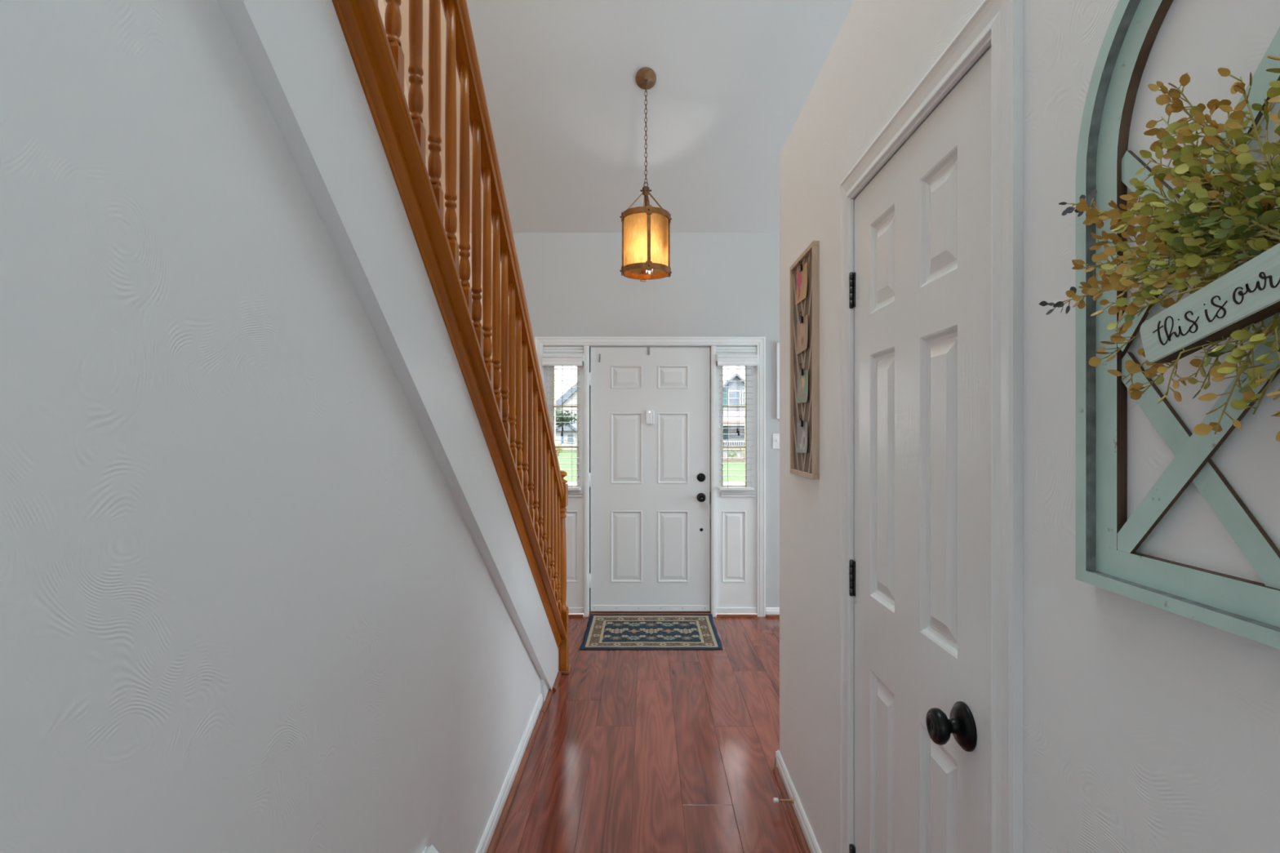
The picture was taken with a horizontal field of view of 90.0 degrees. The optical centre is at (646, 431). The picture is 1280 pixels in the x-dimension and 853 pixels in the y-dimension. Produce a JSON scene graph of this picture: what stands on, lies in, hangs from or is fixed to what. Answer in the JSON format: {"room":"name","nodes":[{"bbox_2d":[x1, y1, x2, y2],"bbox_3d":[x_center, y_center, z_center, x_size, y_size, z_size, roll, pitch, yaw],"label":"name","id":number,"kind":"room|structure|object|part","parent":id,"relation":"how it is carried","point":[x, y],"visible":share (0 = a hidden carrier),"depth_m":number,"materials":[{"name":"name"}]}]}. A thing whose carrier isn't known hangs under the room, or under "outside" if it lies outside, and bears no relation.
{"room":"entrance hallway","nodes":[
{"label":"entrance hallway","id":0,"kind":"room"},
{"bbox_2d":[0,0,540,852],"bbox_3d":[-0.570,-0.331,1.035,0.060,3.462,4.470,0,0,0],"label":"wall","id":1,"kind":"structure","parent":0,"point":[248,604],"depth_m":0.77,"materials":[{"name":"white paint"}]},
{"bbox_2d":[217,0,558,689],"bbox_3d":[-0.553,-0.481,1.252,0.093,3.762,4.903,0,0,0],"label":"trim","id":2,"kind":"structure","parent":1,"relation":"attached to","point":[297,54],"depth_m":1.22,"materials":[{"name":"white paint"}]},
{"bbox_2d":[475,693,542,852],"bbox_3d":[-0.532,1.366,1.031,0.015,0.068,4.462,0,0,0],"label":"baseboard","id":3,"kind":"structure","parent":1,"relation":"attached to","point":[487,835],"depth_m":2.46,"materials":[{"name":"white wood"}]},
{"bbox_2d":[486,671,561,852],"bbox_3d":[-0.506,1.391,1.250,0.037,0.019,4.900,0,0,0],"label":"trim","id":4,"kind":"structure","parent":1,"relation":"attached to","point":[492,846],"depth_m":2.59,"materials":[{"name":"wood"}]},
{"bbox_3d":[-0.515,1.391,0.983,0.019,0.019,4.365,0,0,0],"label":"moulding","id":5,"kind":"part","parent":4,"relation":"part of","materials":[{"name":"white wood"}]},
{"bbox_3d":[-0.512,1.391,3.310,0.019,0.019,0.284,0,0,0],"label":"moulding","id":6,"kind":"part","parent":4,"relation":"part of","materials":[{"name":"brown wood"}]},
{"bbox_3d":[-0.497,1.391,3.578,0.019,0.019,0.245,0,0,0],"label":"moulding","id":7,"kind":"part","parent":4,"relation":"part of","materials":[{"name":"wood"}]},
{"bbox_2d":[540,679,548,704],"bbox_3d":[-0.556,1.332,3.362,0.068,0.135,0.185,0,0,0],"label":"trim","id":8,"kind":"structure","parent":1,"relation":"attached to","point":[544,688],"depth_m":3.27,"materials":[{"name":"white wood"}]},
{"bbox_3d":[-0.536,1.070,1.530,0.008,0.116,0.072,0,0,0],"label":"wall outlet","id":9,"kind":"object","parent":1,"relation":"attached to","visible":0},
{"bbox_2d":[425,844,438,852],"bbox_3d":[-0.517,1.044,1.533,0.030,0.076,0.054,0,0,0],"label":"night light","id":10,"kind":"object","parent":9,"relation":"attached to","point":[431,849],"visible":1,"depth_m":1.55,"materials":[{"name":"white plastic"}]},
{"bbox_2d":[377,0,446,233],"bbox_3d":[-1.560,-1.900,0.500,0.120,6.600,9.000,0,0,0],"label":"wall","id":11,"kind":"structure","parent":0,"point":[380,3],"depth_m":3.97,"materials":[{"name":"beige paint"}]},
{"bbox_2d":[382,0,493,232],"bbox_3d":[-1.265,-3.111,2.826,0.470,3.203,4.053,0,0,0],"label":"wall","id":12,"kind":"structure","parent":0,"point":[404,6],"depth_m":4.03,"materials":[{"name":"beige paint"}]},
{"bbox_2d":[454,232,779,607],"bbox_3d":[0.850,-0.250,4.915,4.700,3.300,0.131,0,0,0],"label":"wall","id":13,"kind":"structure","parent":0,"point":[719,284],"depth_m":4.85,"materials":[{"name":"grey paint"}]},
{"bbox_2d":[543,346,583,613],"bbox_3d":[-0.628,0.365,4.879,0.310,2.029,0.062,0,0,0],"label":"window","id":14,"kind":"structure","parent":13,"relation":"in","point":[574,520],"depth_m":4.87,"materials":[{"name":"beige wood"}]},
{"bbox_2d":[542,354,583,490],"bbox_3d":[-0.624,-0.071,4.829,0.307,1.027,0.074,0,0,0],"label":"window blind","id":15,"kind":"object","parent":14,"relation":"attached to","point":[548,360],"visible":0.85,"depth_m":4.81,"materials":[{"name":"white plastic"}]},
{"bbox_3d":[-0.631,-0.250,4.800,0.003,0.500,0.002,0,0,0],"label":"pull cord","id":16,"kind":"part","parent":15,"relation":"part of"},
{"bbox_3d":[-0.626,-0.268,4.800,0.003,0.465,0.002,0,0,0],"label":"pull cord","id":17,"kind":"part","parent":15,"relation":"part of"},
{"bbox_3d":[-0.559,-0.040,4.809,0.002,0.920,0.002,0,0,0],"label":"ladder cord","id":18,"kind":"part","parent":15,"relation":"part of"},
{"bbox_3d":[-0.628,0.430,4.835,0.262,0.024,0.046,0,0,0],"label":"rail","id":19,"kind":"part","parent":15,"relation":"part of","materials":[{"name":"white plastic"}]},
{"bbox_3d":[-0.522,-0.040,4.809,0.002,0.920,0.002,0,0,0],"label":"ladder cord","id":20,"kind":"part","parent":15,"relation":"part of","materials":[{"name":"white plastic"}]},
{"bbox_3d":[-0.628,-0.625,4.861,0.302,0.041,0.010,0,0,0],"label":"head moulding","id":21,"kind":"part","parent":14,"relation":"part of","materials":[{"name":"white wood"}]},
{"bbox_3d":[-0.612,0.873,4.869,0.188,0.545,0.013,0,0,0],"label":"raised panel","id":22,"kind":"part","parent":14,"relation":"part of","materials":[{"name":"white wood"}]},
{"bbox_2d":[589,346,710,611],"bbox_3d":[0.026,0.361,4.856,0.922,2.013,0.113,0,0,0],"label":"door","id":23,"kind":"structure","parent":13,"relation":"in","point":[650,484],"depth_m":4.87,"materials":[{"name":"white paint"}]},
{"bbox_3d":[-0.150,0.873,4.870,0.240,0.545,0.011,0,0,0],"label":"panel","id":24,"kind":"part","parent":23,"relation":"part of","materials":[{"name":"white paint"}]},
{"bbox_3d":[-0.150,0.125,4.870,0.240,0.540,0.011,0,0,0],"label":"panel","id":25,"kind":"part","parent":23,"relation":"part of","materials":[{"name":"white paint"}]},
{"bbox_3d":[-0.150,-0.416,4.870,0.240,0.178,0.011,0,0,0],"label":"panel","id":26,"kind":"part","parent":23,"relation":"part of","materials":[{"name":"white paint"}]},
{"bbox_2d":[647,346,649,355],"bbox_3d":[0.017,-0.614,4.862,0.019,0.058,0.012,0,0,0],"label":"hook","id":27,"kind":"object","parent":23,"relation":"attached to","point":[648,348],"visible":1,"depth_m":4.87,"materials":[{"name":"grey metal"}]},
{"bbox_2d":[645,409,653,424],"bbox_3d":[0.028,-0.114,4.856,0.061,0.112,0.024,0,0,0],"label":"sensor","id":28,"kind":"object","parent":23,"relation":"attached to","point":[648,412],"visible":1,"depth_m":4.85,"materials":[{"name":"white plastic"}]},
{"bbox_3d":[0.204,0.873,4.870,0.236,0.545,0.011,0,0,0],"label":"panel","id":29,"kind":"part","parent":23,"relation":"part of","materials":[{"name":"white paint"}]},
{"bbox_3d":[0.204,0.125,4.870,0.236,0.540,0.011,0,0,0],"label":"panel","id":30,"kind":"part","parent":23,"relation":"part of","materials":[{"name":"white paint"}]},
{"bbox_3d":[0.204,-0.416,4.870,0.236,0.178,0.011,0,0,0],"label":"panel","id":31,"kind":"part","parent":23,"relation":"part of","materials":[{"name":"white paint"}]},
{"bbox_3d":[0.418,0.499,4.834,0.068,0.068,0.068,0,0,0],"label":"knob","id":32,"kind":"part","parent":23,"relation":"part of","materials":[{"name":"black metal"}]},
{"bbox_2d":[534,337,765,618],"bbox_3d":[0.029,0.341,4.885,1.744,2.118,0.170,0,0,0],"label":"door frame","id":33,"kind":"structure","parent":13,"relation":"attached to","point":[540,342],"depth_m":4.84,"materials":[{"name":"white wood"}]},
{"bbox_3d":[-0.813,0.371,4.844,0.060,2.058,0.018,0,0,0],"label":"casing","id":34,"kind":"part","parent":33,"relation":"part of","materials":[{"name":"white wood"}]},
{"bbox_3d":[-0.813,-0.688,4.844,0.060,0.060,0.018,0,0,0],"label":"casing corner","id":35,"kind":"part","parent":33,"relation":"part of","materials":[{"name":"white wood"}]},
{"bbox_3d":[0.029,-0.688,4.844,1.744,0.060,0.018,0,0,0],"label":"head casing","id":36,"kind":"part","parent":33,"relation":"part of","materials":[{"name":"white wood"}]},
{"bbox_3d":[0.871,0.371,4.844,0.060,2.058,0.018,0,0,0],"label":"casing","id":37,"kind":"part","parent":33,"relation":"part of","materials":[{"name":"white wood"}]},
{"bbox_3d":[0.871,-0.688,4.844,0.060,0.060,0.018,0,0,0],"label":"casing corner","id":38,"kind":"part","parent":33,"relation":"part of","materials":[{"name":"white wood"}]},
{"bbox_2d":[568,613,779,617],"bbox_3d":[0.900,1.391,4.834,4.600,0.019,0.030,0,0,0],"label":"trim","id":39,"kind":"structure","parent":13,"relation":"attached to","point":[570,615],"depth_m":4.83,"materials":[{"name":"wood"}]},
{"bbox_3d":[-0.628,1.391,4.840,0.308,0.019,0.019,0,0,0],"label":"moulding","id":40,"kind":"part","parent":39,"relation":"part of","materials":[{"name":"brown wood"}]},
{"bbox_3d":[0.684,1.391,4.840,0.307,0.019,0.019,0,0,0],"label":"moulding","id":41,"kind":"part","parent":39,"relation":"part of","materials":[{"name":"brown wood"}]},
{"bbox_3d":[2.053,1.391,4.829,2.295,0.019,0.019,0,0,0],"label":"moulding","id":42,"kind":"part","parent":39,"relation":"part of","materials":[{"name":"brown wood"}]},
{"bbox_2d":[715,346,756,613],"bbox_3d":[0.684,0.365,4.879,0.312,2.029,0.062,0,0,0],"label":"window","id":43,"kind":"structure","parent":13,"relation":"in","point":[735,510],"depth_m":4.87,"materials":[{"name":"beige wood"}]},
{"bbox_3d":[0.668,0.873,4.869,0.182,0.545,0.013,0,0,0],"label":"raised panel","id":44,"kind":"part","parent":43,"relation":"part of","materials":[{"name":"white wood"}]},
{"bbox_2d":[715,354,757,490],"bbox_3d":[0.679,-0.071,4.829,0.309,1.027,0.074,0,0,0],"label":"window blind","id":45,"kind":"object","parent":43,"relation":"attached to","point":[722,360],"visible":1,"depth_m":4.81,"materials":[{"name":"white plastic"}]},
{"bbox_3d":[0.613,-0.040,4.809,0.002,0.920,0.002,0,0,0],"label":"ladder cord","id":46,"kind":"part","parent":45,"relation":"part of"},
{"bbox_3d":[0.679,0.430,4.835,0.264,0.024,0.046,0,0,0],"label":"rail","id":47,"kind":"part","parent":45,"relation":"part of","materials":[{"name":"white plastic"}]},
{"bbox_3d":[0.684,-0.263,4.800,0.003,0.475,0.002,0,0,0],"label":"pull cord","id":48,"kind":"part","parent":45,"relation":"part of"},
{"bbox_3d":[0.684,-0.625,4.861,0.304,0.041,0.010,0,0,0],"label":"head moulding","id":49,"kind":"part","parent":43,"relation":"part of","materials":[{"name":"white wood"}]},
{"bbox_2d":[765,607,779,614],"bbox_3d":[0.850,1.366,4.843,4.700,0.068,0.019,0,0,0],"label":"baseboard","id":50,"kind":"structure","parent":13,"relation":"attached to","point":[769,611],"depth_m":4.84,"materials":[{"name":"white wood"}]},
{"bbox_2d":[772,433,779,448],"bbox_3d":[0.992,0.072,4.846,0.070,0.116,0.014,0,0,0],"label":"light switch","id":51,"kind":"object","parent":13,"relation":"attached to","point":[775,437],"visible":0.79,"depth_m":4.85,"materials":[{"name":"white plastic"}]},
{"bbox_2d":[776,342,779,418],"bbox_3d":[1.190,-0.385,4.839,0.410,0.574,0.028,0,0,0],"label":"wall picture","id":52,"kind":"object","parent":13,"relation":"attached to","point":[777,344],"visible":0.16,"depth_m":4.82},
{"bbox_2d":[493,613,802,852],"bbox_3d":[0.850,1.470,0.440,4.940,0.140,9.120,0,0,0],"label":"floor","id":53,"kind":"structure","parent":0,"point":[633,751],"depth_m":2.75,"materials":[{"name":"brown wood"}]},
{"bbox_2d":[579,613,722,649],"bbox_3d":[0.035,1.388,4.470,0.928,0.022,0.726,0,0,0],"label":"rug","id":54,"kind":"object","parent":53,"relation":"on","point":[620,631],"visible":1,"depth_m":4.44,"materials":[{"name":"blue fabric"}]},
{"bbox_2d":[466,0,854,232],"bbox_3d":[0.850,-3.178,0.440,4.940,3.568,9.120,0,0,0],"label":"ceiling","id":55,"kind":"structure","parent":0,"point":[565,101],"depth_m":4.10,"materials":[{"name":"white paint"}]},
{"bbox_2d":[619,66,671,281],"bbox_3d":[-0.002,-1.605,3.980,0.297,1.269,0.297,0,0,21],"label":"pendant lantern","id":56,"kind":"object","parent":55,"relation":"hanging from","point":[646,229],"visible":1,"depth_m":3.88,"materials":[{"name":"glass"}]},
{"bbox_3d":[-0.082,-1.415,3.970,0.124,0.142,0.016,0,0,-7],"label":"hanger rod","id":57,"kind":"part","parent":56,"relation":"part of","materials":[{"name":"orange metal"}]},
{"bbox_3d":[-0.002,-1.851,3.966,0.019,0.624,0.043,0,0,0],"label":"chain","id":58,"kind":"part","parent":56,"relation":"part of","materials":[{"name":"brown metal"}]},
{"bbox_3d":[-0.002,-1.164,3.980,0.277,0.364,0.277,0,0,0],"label":"lamp shade","id":59,"kind":"part","parent":56,"relation":"part of","materials":[{"name":"orange glass"}]},
{"bbox_3d":[0.008,-1.415,3.900,0.016,0.142,0.124,0,0,-7],"label":"hanger rod","id":60,"kind":"part","parent":56,"relation":"part of","materials":[{"name":"orange metal"}]},
{"bbox_3d":[0.078,-1.415,3.990,0.124,0.142,0.016,0,0,-7],"label":"hanger rod","id":61,"kind":"part","parent":56,"relation":"part of","materials":[{"name":"orange metal"}]},
{"bbox_2d":[779,0,1279,852],"bbox_3d":[1.478,0.125,0.832,1.845,2.550,3.664,0,0,0],"label":"wall","id":62,"kind":"structure","parent":0,"point":[1148,728],"depth_m":0.84,"materials":[{"name":"white paint"}]},
{"bbox_2d":[773,797,793,803],"bbox_3d":[0.504,1.355,2.353,0.072,0.020,0.020,0,0,0],"label":"door stop","id":63,"kind":"object","parent":62,"relation":"attached to","point":[775,800],"visible":1,"depth_m":2.35,"materials":[{"name":"gold metal"}]},
{"bbox_2d":[773,767,810,852],"bbox_3d":[0.530,1.391,0.817,0.019,0.019,3.634,0,0,0],"label":"trim","id":64,"kind":"structure","parent":62,"relation":"attached to","point":[800,836],"depth_m":2.32,"materials":[{"name":"wood"}]},
{"bbox_2d":[775,750,821,852],"bbox_3d":[1.470,1.366,0.840,1.860,0.068,3.679,0,0,0],"label":"baseboard","id":65,"kind":"structure","parent":62,"relation":"attached to","point":[813,846],"depth_m":2.30,"materials":[{"name":"white wood"}]},
{"bbox_2d":[790,240,819,479],"bbox_3d":[0.545,-0.230,2.219,0.021,0.767,0.334,0,0,0],"label":"photo board","id":66,"kind":"object","parent":62,"relation":"attached to","point":[806,464],"visible":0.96,"depth_m":2.15,"materials":[{"name":"brown wood"}]},
{"bbox_3d":[0.545,-0.230,2.378,0.020,0.735,0.016,0,0,0],"label":"frame rail","id":67,"kind":"part","parent":66,"relation":"part of","materials":[{"name":"brown wood"}]},
{"bbox_2d":[795,262,807,305],"bbox_3d":[0.540,-0.515,2.228,0.007,0.120,0.152,0,1,0],"label":"photo card","id":68,"kind":"object","parent":66,"relation":"attached to","point":[802,277],"visible":0.98,"depth_m":2.23,"materials":[{"name":"paper"}]},
{"bbox_2d":[795,313,808,355],"bbox_3d":[0.540,-0.335,2.220,0.007,0.121,0.156,0,0,0],"label":"photo card","id":69,"kind":"object","parent":66,"relation":"attached to","point":[802,328],"visible":0.97,"depth_m":2.22,"materials":[{"name":"beige paper"}]},
{"bbox_2d":[795,368,808,403],"bbox_3d":[0.540,-0.156,2.216,0.007,0.110,0.152,0,1,0],"label":"photo card","id":70,"kind":"object","parent":66,"relation":"attached to","point":[802,380],"visible":0.98,"depth_m":2.22,"materials":[{"name":"paper"}]},
{"bbox_2d":[795,422,808,453],"bbox_3d":[0.540,0.020,2.222,0.007,0.106,0.152,0,-1,0],"label":"photo card","id":71,"kind":"object","parent":66,"relation":"attached to","point":[802,432],"visible":0.98,"depth_m":2.22,"materials":[{"name":"grey paper"}]},
{"bbox_3d":[0.545,0.145,2.219,0.020,0.016,0.334,0,0,0],"label":"frame rail","id":72,"kind":"part","parent":66,"relation":"part of","materials":[{"name":"brown wood"}]},
{"bbox_3d":[0.545,-0.606,2.219,0.020,0.016,0.334,0,0,0],"label":"frame rail","id":73,"kind":"part","parent":66,"relation":"part of","materials":[{"name":"brown wood"}]},
{"bbox_3d":[0.545,-0.230,2.060,0.020,0.735,0.016,0,0,0],"label":"frame rail","id":74,"kind":"part","parent":66,"relation":"part of","materials":[{"name":"brown wood"}]},
{"bbox_2d":[848,47,991,852],"bbox_3d":[0.544,0.383,1.368,0.096,2.010,0.703,0,0,0],"label":"door","id":75,"kind":"structure","parent":62,"relation":"in","point":[920,283],"depth_m":1.30,"materials":[{"name":"white paint"}]},
{"bbox_3d":[0.562,0.873,1.514,0.011,0.564,0.158,0,0,0],"label":"panel","id":76,"kind":"part","parent":75,"relation":"part of","materials":[{"name":"white paint"}]},
{"bbox_3d":[0.562,0.107,1.514,0.011,0.599,0.158,0,0,0],"label":"panel","id":77,"kind":"part","parent":75,"relation":"part of","materials":[{"name":"white paint"}]},
{"bbox_3d":[0.562,-0.404,1.514,0.011,0.221,0.158,0,0,0],"label":"panel","id":78,"kind":"part","parent":75,"relation":"part of","materials":[{"name":"white paint"}]},
{"bbox_3d":[0.562,0.873,1.224,0.011,0.564,0.158,0,0,0],"label":"panel","id":79,"kind":"part","parent":75,"relation":"part of","materials":[{"name":"white paint"}]},
{"bbox_3d":[0.562,0.107,1.224,0.011,0.599,0.158,0,0,0],"label":"panel","id":80,"kind":"part","parent":75,"relation":"part of","materials":[{"name":"white paint"}]},
{"bbox_3d":[0.562,-0.404,1.224,0.011,0.221,0.158,0,0,0],"label":"panel","id":81,"kind":"part","parent":75,"relation":"part of","materials":[{"name":"white paint"}]},
{"bbox_3d":[0.526,0.514,1.117,0.062,0.080,0.080,0,0,0],"label":"knob","id":82,"kind":"part","parent":75,"relation":"part of","materials":[{"name":"black metal"}]},
{"bbox_2d":[840,0,1023,852],"bbox_3d":[0.597,0.354,1.362,0.117,2.092,0.840,0,0,0],"label":"door frame","id":83,"kind":"structure","parent":62,"relation":"attached to","point":[998,24],"depth_m":0.99,"materials":[{"name":"white wood"}]},
{"bbox_3d":[0.546,0.354,1.748,0.017,2.092,0.068,0,0,0],"label":"casing","id":84,"kind":"part","parent":83,"relation":"part of","materials":[{"name":"white wood"}]},
{"bbox_3d":[0.546,-0.658,1.362,0.017,0.068,0.840,0,0,0],"label":"head casing","id":85,"kind":"part","parent":83,"relation":"part of","materials":[{"name":"white wood"}]},
{"bbox_3d":[0.546,0.354,0.976,0.017,2.092,0.068,0,0,0],"label":"casing","id":86,"kind":"part","parent":83,"relation":"part of","materials":[{"name":"white wood"}]},
{"bbox_2d":[1075,0,1279,649],"bbox_3d":[0.543,-0.188,0.541,0.024,0.740,0.500,0,0,0],"label":"decor","id":87,"kind":"object","parent":62,"relation":"attached to","point":[1107,543],"visible":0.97,"depth_m":0.72,"materials":[{"name":"teal paint"}]},
{"bbox_2d":[1038,55,1279,441],"bbox_3d":[0.502,-0.163,0.533,0.061,0.352,0.579,0,0,1],"label":"swag","id":88,"kind":"object","parent":87,"relation":"attached to","point":[1189,242],"visible":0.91,"depth_m":0.57,"materials":[{"name":"green plant"}]},
{"bbox_2d":[1139,243,1279,363],"bbox_3d":[0.500,-0.124,0.499,0.020,0.113,0.276,0,0,0],"label":"sign board","id":89,"kind":"object","parent":88,"relation":"attached to","point":[1249,294],"visible":1,"depth_m":0.55,"materials":[{"name":"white wood"}]},
{"label":"outside","id":90,"kind":"structure","parent":0,"visible":0},
{"bbox_2d":[556,449,744,480],"bbox_3d":[0.000,2.000,67.100,120.000,0.300,85.800,0,0,0],"label":"lawn","id":91,"kind":"structure","parent":90,"point":[561,460],"depth_m":33.35,"materials":[{"name":"green plant"}]},
{"bbox_2d":[555,443,563,456],"bbox_3d":[-6.761,1.342,48.995,0.774,1.016,0.835,0,0,44],"label":"shrub","id":92,"kind":"object","parent":91,"relation":"on","point":[557,450],"visible":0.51,"depth_m":48.92,"materials":[{"name":"green plant"}]},
{"bbox_2d":[555,420,576,449],"bbox_3d":[-8.000,0.275,69.950,8.600,3.150,9.100,0,0,0],"label":"house","id":93,"kind":"structure","parent":91,"relation":"on","point":[566,434],"depth_m":66.00,"materials":[{"name":"grey"}]},
{"bbox_3d":[-7.800,0.350,65.980,0.620,0.420,0.040,0,0,0],"label":"pane","id":94,"kind":"part","parent":93,"relation":"part of","materials":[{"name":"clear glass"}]},
{"bbox_2d":[555,382,576,423],"bbox_3d":[-8.500,-2.425,81.800,11.000,8.550,4.800,0,0,0],"label":"house","id":95,"kind":"structure","parent":91,"relation":"on","point":[574,388],"depth_m":80.00,"materials":[{"name":"grey"}]},
{"bbox_2d":[555,408,576,427],"bbox_3d":[-8.557,-0.169,60.053,4.495,4.037,3.881,0,0,0],"label":"shade tree","id":96,"kind":"object","parent":91,"relation":"on","point":[558,413],"visible":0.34,"depth_m":59.29,"materials":[{"name":"green plant"}]},
{"bbox_2d":[723,373,744,458],"bbox_3d":[10.200,-1.125,48.400,16.000,5.950,12.000,0,0,0],"label":"house","id":97,"kind":"structure","parent":91,"relation":"on","point":[732,434],"depth_m":44.95,"materials":[{"name":"grey"}]},
{"bbox_2d":[723,426,726,439],"bbox_3d":[5.460,-0.025,44.975,0.360,1.150,0.050,0,0,0],"label":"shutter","id":98,"kind":"object","parent":97,"relation":"hanging from","point":[724,429],"depth_m":44.95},
{"bbox_2d":[723,389,726,405],"bbox_3d":[5.450,-2.360,44.975,0.380,1.200,0.050,0,0,0],"label":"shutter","id":99,"kind":"object","parent":97,"relation":"hanging from","point":[724,390],"depth_m":44.95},
{"bbox_3d":[6.400,0.900,42.630,7.600,0.600,0.060,0,0,0],"label":"porch rail","id":100,"kind":"part","parent":97,"relation":"part of","materials":[{"name":"white wood"}]},
{"bbox_3d":[6.170,-2.605,44.980,0.720,0.450,0.040,0,0,0],"label":"pane","id":101,"kind":"part","parent":97,"relation":"part of","materials":[{"name":"clear glass"}]},
{"bbox_3d":[6.170,-2.075,44.980,0.720,0.450,0.040,0,0,0],"label":"pane","id":102,"kind":"part","parent":97,"relation":"part of","materials":[{"name":"clear glass"}]},
{"bbox_3d":[6.410,-0.287,44.980,1.200,0.445,0.040,0,0,0],"label":"pane","id":103,"kind":"part","parent":97,"relation":"part of","materials":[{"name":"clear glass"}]},
{"bbox_3d":[6.410,0.237,44.980,1.200,0.445,0.040,0,0,0],"label":"pane","id":104,"kind":"part","parent":97,"relation":"part of","materials":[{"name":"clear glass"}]},
{"bbox_2d":[723,458,744,461],"bbox_3d":[6.400,1.820,41.200,7.600,0.060,2.400,0,0,0],"label":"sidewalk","id":105,"kind":"structure","parent":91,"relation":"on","point":[724,460],"depth_m":40.69,"materials":[{"name":"beige concrete"}]},
{"bbox_2d":[726,448,736,459],"bbox_3d":[5.602,1.459,41.612,0.772,0.660,0.750,0,0,18],"label":"shrub","id":106,"kind":"object","parent":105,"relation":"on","point":[735,453],"visible":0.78,"depth_m":41.49,"materials":[{"name":"green plant"}]},
{"bbox_2d":[738,448,744,459],"bbox_3d":[6.363,1.349,41.402,0.696,0.880,0.603,0,0,0],"label":"shrub","id":107,"kind":"object","parent":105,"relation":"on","point":[740,449],"visible":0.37,"depth_m":41.37,"materials":[{"name":"green plant"}]},
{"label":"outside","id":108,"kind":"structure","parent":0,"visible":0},
{"bbox_2d":[566,481,744,484],"bbox_3d":[0.000,2.010,14.650,120.000,0.280,19.100,0,0,0],"label":"street","id":109,"kind":"structure","parent":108,"point":[567,482],"depth_m":23.46,"materials":[{"name":"grey asphalt"}]},
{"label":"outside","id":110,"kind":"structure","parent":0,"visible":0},
{"bbox_3d":[0.000,1.825,6.160,5.200,0.650,2.280,0,0,0],"label":"porch slab","id":111,"kind":"object","parent":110,"visible":0},
{"bbox_2d":[554,366,555,445],"bbox_3d":[-1.075,-0.100,7.200,0.140,3.200,0.140,0,0,0],"label":"porch post","id":112,"kind":"object","parent":111,"relation":"on","point":[554,366],"visible":0.02,"depth_m":7.23,"materials":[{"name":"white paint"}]},
{"bbox_3d":[-1.050,-0.365,1.295,0.899,3.530,4.816,0,0,0],"label":"flight","id":113,"kind":"object","parent":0,"visible":0},
{"bbox_2d":[332,0,571,674],"bbox_3d":[-0.514,-0.405,2.029,0.141,3.610,3.558,0,0,0],"label":"stair railing","id":114,"kind":"object","parent":113,"relation":"attached to","point":[535,488],"visible":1,"depth_m":1.79,"materials":[{"name":"brown wood"}]},
{"bbox_3d":[-0.505,-0.903,1.979,0.064,2.615,3.458,0,0,0],"label":"handrail","id":115,"kind":"part","parent":114,"relation":"part of","materials":[{"name":"brown wood"}]},
{"bbox_3d":[-0.505,0.853,3.747,0.092,1.095,0.092,0,0,0],"label":"newel post","id":116,"kind":"part","parent":114,"relation":"part of","materials":[{"name":"brown wood"}]},
{"bbox_3d":[-0.472,1.391,3.747,0.056,0.019,0.122,0,0,0],"label":"moulding","id":117,"kind":"part","parent":114,"relation":"part of","materials":[{"name":"brown wood"}]}
]}

